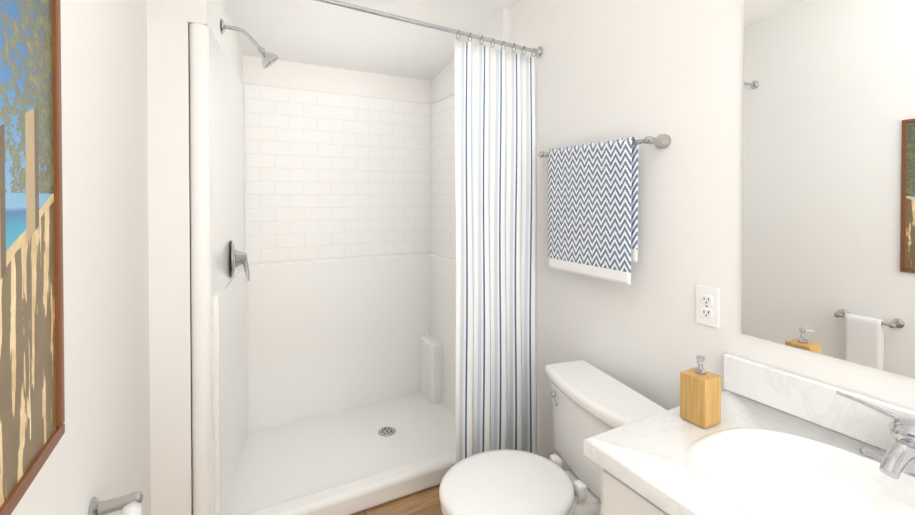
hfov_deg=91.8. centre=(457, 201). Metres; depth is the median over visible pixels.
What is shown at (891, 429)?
faucet
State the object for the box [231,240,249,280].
shower valve
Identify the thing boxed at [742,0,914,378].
mirror
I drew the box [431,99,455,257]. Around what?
shower tile
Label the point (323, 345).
shower stall
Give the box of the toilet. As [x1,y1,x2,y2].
[439,360,665,514]
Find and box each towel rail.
[88,491,142,514]
[538,134,670,284]
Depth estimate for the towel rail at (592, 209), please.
1.61 m
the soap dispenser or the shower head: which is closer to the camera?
the soap dispenser
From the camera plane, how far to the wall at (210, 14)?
1.82 m
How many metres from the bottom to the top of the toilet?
0.707 m
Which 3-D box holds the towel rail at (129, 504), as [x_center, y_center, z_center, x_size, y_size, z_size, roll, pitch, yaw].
[-0.598,0.716,0.758,0.084,0.322,0.249,0,1,-28]
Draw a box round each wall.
[11,0,150,514]
[147,0,191,514]
[188,0,242,81]
[243,55,430,103]
[431,0,914,470]
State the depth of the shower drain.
2.43 m
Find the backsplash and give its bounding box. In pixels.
[723,354,914,450]
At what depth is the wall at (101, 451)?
0.93 m
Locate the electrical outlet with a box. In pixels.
[696,285,718,327]
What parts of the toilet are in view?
seat, lid, lever, tank, tank lid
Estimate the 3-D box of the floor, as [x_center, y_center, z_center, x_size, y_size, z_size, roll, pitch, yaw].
[0.074,1.366,1.010,1.700,0.060,4.000,0,1,-28]
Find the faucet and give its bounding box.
[836,391,914,478]
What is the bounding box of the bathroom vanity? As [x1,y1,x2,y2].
[584,354,914,514]
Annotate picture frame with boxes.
[0,0,64,514]
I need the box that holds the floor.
[351,485,442,514]
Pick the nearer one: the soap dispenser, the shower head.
the soap dispenser
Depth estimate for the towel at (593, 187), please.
1.61 m
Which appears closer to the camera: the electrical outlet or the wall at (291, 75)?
the electrical outlet
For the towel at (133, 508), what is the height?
0.317 m
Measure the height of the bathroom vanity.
0.917 m
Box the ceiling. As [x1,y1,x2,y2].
[226,0,517,80]
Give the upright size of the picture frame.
0.695 m
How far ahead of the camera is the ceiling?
2.30 m
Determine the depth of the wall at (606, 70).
1.48 m
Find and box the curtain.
[454,40,536,463]
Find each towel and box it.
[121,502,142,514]
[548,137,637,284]
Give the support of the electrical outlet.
attached to the wall at (606, 70)
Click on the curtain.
(495, 90)
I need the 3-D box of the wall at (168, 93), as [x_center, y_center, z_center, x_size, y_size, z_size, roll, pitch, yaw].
[-1.220,-0.175,1.944,0.120,3.000,0.900,0,1,-28]
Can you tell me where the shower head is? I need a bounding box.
[221,19,278,68]
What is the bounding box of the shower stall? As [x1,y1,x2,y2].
[189,23,455,514]
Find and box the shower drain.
[378,427,395,436]
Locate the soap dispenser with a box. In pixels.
[680,355,720,428]

